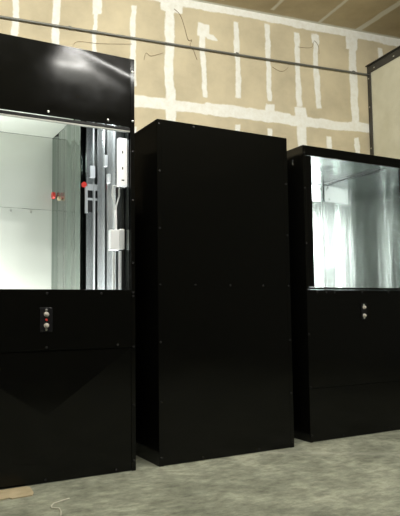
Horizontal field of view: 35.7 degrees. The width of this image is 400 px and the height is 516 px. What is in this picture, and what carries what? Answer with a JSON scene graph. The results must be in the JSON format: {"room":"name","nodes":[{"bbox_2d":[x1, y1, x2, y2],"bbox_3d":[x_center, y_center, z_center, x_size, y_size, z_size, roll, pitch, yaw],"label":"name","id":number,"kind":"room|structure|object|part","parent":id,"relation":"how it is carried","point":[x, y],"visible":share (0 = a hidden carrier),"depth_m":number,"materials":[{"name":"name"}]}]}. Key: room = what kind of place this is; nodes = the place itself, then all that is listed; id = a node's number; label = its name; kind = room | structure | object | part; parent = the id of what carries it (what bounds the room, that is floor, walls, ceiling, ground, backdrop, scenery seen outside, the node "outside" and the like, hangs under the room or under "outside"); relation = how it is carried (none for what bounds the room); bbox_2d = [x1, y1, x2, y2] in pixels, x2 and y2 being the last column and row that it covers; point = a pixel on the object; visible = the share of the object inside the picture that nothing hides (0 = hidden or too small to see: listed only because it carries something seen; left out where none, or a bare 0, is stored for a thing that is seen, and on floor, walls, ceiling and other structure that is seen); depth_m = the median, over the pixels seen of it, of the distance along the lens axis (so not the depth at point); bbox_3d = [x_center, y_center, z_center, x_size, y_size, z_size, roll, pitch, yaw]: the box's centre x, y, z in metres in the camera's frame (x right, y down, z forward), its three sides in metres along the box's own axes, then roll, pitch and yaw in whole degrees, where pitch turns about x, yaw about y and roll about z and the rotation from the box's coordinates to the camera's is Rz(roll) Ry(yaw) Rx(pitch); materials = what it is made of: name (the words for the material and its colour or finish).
{"room":"industrial workshop","nodes":[
{"label":"industrial workshop","id":0,"kind":"room"},
{"bbox_2d":[0,0,399,154],"bbox_3d":[-0.618,-0.500,5.406,11.500,3.780,0.121,1,-5,-22],"label":"wall","id":1,"kind":"structure","parent":0,"point":[303,105],"depth_m":5.81,"materials":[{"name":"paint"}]},
{"bbox_2d":[0,15,368,75],"bbox_3d":[-1.183,-1.952,5.225,6.460,0.036,0.037,1,-5,-22],"label":"conduit","id":2,"kind":"object","parent":1,"relation":"attached to","point":[4,17],"visible":0.95,"depth_m":5.59,"materials":[{"name":"grey metal"}]},
{"bbox_2d":[174,9,196,58],"bbox_3d":[-0.130,-2.043,5.672,0.224,0.451,0.005,1,-5,-22],"label":"wire","id":3,"kind":"object","parent":1,"relation":"attached to","point":[174,9],"visible":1,"depth_m":5.67,"materials":[{"name":"brown"}]},
{"bbox_2d":[0,429,399,515],"bbox_3d":[1.908,0.998,0.341,13.500,0.120,14.000,2,-6,-29],"label":"floor","id":4,"kind":"structure","parent":0,"point":[359,475],"depth_m":3.28,"materials":[{"name":"concrete"}]},
{"bbox_2d":[0,486,33,500],"bbox_3d":[-1.057,1.208,3.141,0.423,0.005,0.182,2,-6,-29],"label":"scrap","id":5,"kind":"object","parent":4,"relation":"on","point":[19,492],"visible":1,"depth_m":3.19,"materials":[{"name":"beige wood"}]},
{"bbox_2d":[51,498,69,515],"bbox_3d":[-0.678,1.188,2.965,0.076,0.006,0.264,0,-5,-3],"label":"string","id":6,"kind":"object","parent":4,"relation":"on","point":[66,498],"visible":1,"depth_m":2.98,"materials":[{"name":"beige fabric"}]},
{"bbox_2d":[0,33,135,488],"bbox_3d":[-1.078,0.028,3.874,1.074,2.483,0.948,2,-6,-29],"label":"tall cabinet","id":7,"kind":"object","parent":4,"relation":"on","point":[68,365],"visible":1,"depth_m":3.64,"materials":[{"name":"black metal"}]},
{"bbox_3d":[-1.304,0.071,4.282,1.050,2.471,0.012,2,-6,-29],"label":"panel","id":8,"kind":"part","parent":7,"relation":"part of","materials":[{"name":"white paint"}]},
{"bbox_3d":[-0.879,-0.801,3.563,1.018,0.017,0.034,2,-6,-29],"label":"opening rail","id":9,"kind":"part","parent":7,"relation":"part of","materials":[{"name":"black"}]},
{"bbox_3d":[-0.875,-1.030,3.571,1.018,0.431,0.007,2,-6,-29],"label":"header panel","id":10,"kind":"part","parent":7,"relation":"part of","materials":[{"name":"black paint"}]},
{"bbox_3d":[-0.849,0.870,3.408,1.018,0.712,0.016,2,-6,-29],"label":"panel","id":11,"kind":"part","parent":7,"relation":"part of","materials":[{"name":"black paint"}]},
{"bbox_3d":[-0.858,0.342,3.456,1.018,0.336,0.008,2,-6,-29],"label":"control panel","id":12,"kind":"part","parent":7,"relation":"part of","materials":[{"name":"black paint"}]},
{"bbox_3d":[-0.769,-0.076,4.323,0.050,2.153,0.060,2,-6,-29],"label":"guide rail","id":13,"kind":"part","parent":7,"relation":"part of","materials":[{"name":"silver metal"}]},
{"bbox_3d":[-0.721,-0.380,4.175,0.084,0.147,0.005,2,-6,-29],"label":"bracket plate","id":14,"kind":"part","parent":7,"relation":"part of","materials":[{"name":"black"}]},
{"bbox_3d":[-0.713,-0.089,4.149,0.014,2.148,0.014,2,-6,-29],"label":"lift rod","id":15,"kind":"part","parent":7,"relation":"part of","materials":[{"name":"silver metal"}]},
{"bbox_3d":[-0.700,0.248,4.100,0.017,1.468,0.015,2,-6,-29],"label":"lift rod","id":16,"kind":"part","parent":7,"relation":"part of","materials":[{"name":"silver metal"}]},
{"bbox_3d":[-0.660,-0.093,4.132,0.045,2.153,0.070,2,-6,-29],"label":"guide rail","id":17,"kind":"part","parent":7,"relation":"part of","materials":[{"name":"silver metal"}]},
{"bbox_3d":[-0.571,-0.109,3.966,0.050,2.153,0.050,2,-6,-29],"label":"guide rail","id":18,"kind":"part","parent":7,"relation":"part of","materials":[{"name":"silver metal"}]},
{"bbox_3d":[-0.520,0.452,3.736,0.019,0.996,0.016,2,-6,-29],"label":"lift rod","id":19,"kind":"part","parent":7,"relation":"part of","materials":[{"name":"silver metal"}]},
{"bbox_3d":[-0.518,-0.229,3.811,0.018,0.130,0.018,2,-6,-29],"label":"pull rod","id":20,"kind":"part","parent":7,"relation":"part of","materials":[{"name":"white paint"}]},
{"bbox_3d":[-0.485,0.453,3.755,0.021,0.996,0.018,2,-6,-29],"label":"lift rod","id":21,"kind":"part","parent":7,"relation":"part of","materials":[{"name":"silver metal"}]},
{"bbox_3d":[-0.621,0.044,4.144,0.012,2.483,0.916,2,-6,-29],"label":"panel","id":22,"kind":"part","parent":7,"relation":"part of","materials":[{"name":"black paint"}]},
{"bbox_3d":[-0.404,0.007,3.738,0.027,2.483,0.007,2,-6,-29],"label":"corner post","id":23,"kind":"part","parent":7,"relation":"part of","materials":[{"name":"black metal"}]},
{"bbox_2d":[135,119,293,466],"bbox_3d":[-0.038,0.239,4.442,1.006,2.130,0.928,2,-6,-29],"label":"tall cabinet","id":24,"kind":"object","parent":4,"relation":"on","point":[213,338],"visible":0.99,"depth_m":4.00,"materials":[{"name":"black metal"}]},
{"bbox_3d":[-0.476,0.225,4.208,0.012,2.130,0.916,2,-6,-29],"label":"panel","id":25,"kind":"part","parent":24,"relation":"part of","materials":[{"name":"black paint"}]},
{"bbox_3d":[-0.245,0.189,3.810,0.030,2.130,0.007,2,-6,-29],"label":"corner post","id":26,"kind":"part","parent":24,"relation":"part of","materials":[{"name":"black metal"}]},
{"bbox_3d":[0.176,-0.333,4.088,0.944,1.054,0.006,2,-6,-29],"label":"panel","id":27,"kind":"part","parent":24,"relation":"part of","materials":[{"name":"black paint"}]},
{"bbox_3d":[0.190,0.726,3.999,0.944,1.071,0.005,2,-6,-29],"label":"panel","id":28,"kind":"part","parent":24,"relation":"part of","materials":[{"name":"black paint"}]},
{"bbox_3d":[0.609,0.217,4.280,0.030,2.130,0.007,2,-6,-29],"label":"corner post","id":29,"kind":"part","parent":24,"relation":"part of","materials":[{"name":"black metal"}]},
{"bbox_2d":[287,145,399,442],"bbox_3d":[0.974,0.290,5.123,1.064,2.116,1.089,2,-6,-29],"label":"tall cabinet","id":30,"kind":"object","parent":4,"relation":"on","point":[344,206],"visible":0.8,"depth_m":4.66,"materials":[{"name":"black metal"}]},
{"bbox_3d":[0.505,0.276,4.883,0.012,2.116,1.056,2,-6,-29],"label":"panel","id":31,"kind":"part","parent":30,"relation":"part of","materials":[{"name":"black paint"}]},
{"bbox_3d":[0.766,0.234,4.422,0.022,2.116,0.007,2,-6,-29],"label":"corner post","id":32,"kind":"part","parent":30,"relation":"part of","materials":[{"name":"black metal"}]},
{"bbox_3d":[1.326,-0.696,5.540,0.027,0.047,0.761,2,-6,-31],"label":"cord","id":33,"kind":"part","parent":30,"relation":"part of","materials":[{"name":"black plastic"}]},
{"bbox_3d":[1.208,-0.769,4.763,1.019,0.072,0.016,2,-6,-29],"label":"header panel","id":34,"kind":"part","parent":30,"relation":"part of","materials":[{"name":"black paint"}]},
{"bbox_3d":[1.221,0.232,4.677,1.019,0.016,0.018,2,-6,-29],"label":"sill rail","id":35,"kind":"part","parent":30,"relation":"part of","materials":[{"name":"silver metal"}]},
{"bbox_3d":[1.227,0.587,4.644,1.019,0.694,0.005,2,-6,-29],"label":"control panel","id":36,"kind":"part","parent":30,"relation":"part of","materials":[{"name":"black paint"}]},
{"bbox_3d":[1.234,1.118,4.600,1.019,0.364,0.004,2,-6,-29],"label":"panel","id":37,"kind":"part","parent":30,"relation":"part of","materials":[{"name":"black paint"}]},
{"bbox_2d":[365,46,399,158],"bbox_3d":[3.174,-0.303,6.176,2.622,3.420,1.247,1,-5,-22],"label":"booth","id":38,"kind":"object","parent":4,"relation":"on","point":[383,79],"visible":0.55,"depth_m":6.15,"materials":[{"name":"beige metal"}]},
{"bbox_2d":[192,0,399,38],"bbox_3d":[1.408,-2.888,0.486,11.500,0.100,11.120,1,-5,-22],"label":"ceiling","id":39,"kind":"structure","parent":0,"point":[376,17],"depth_m":5.97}
]}

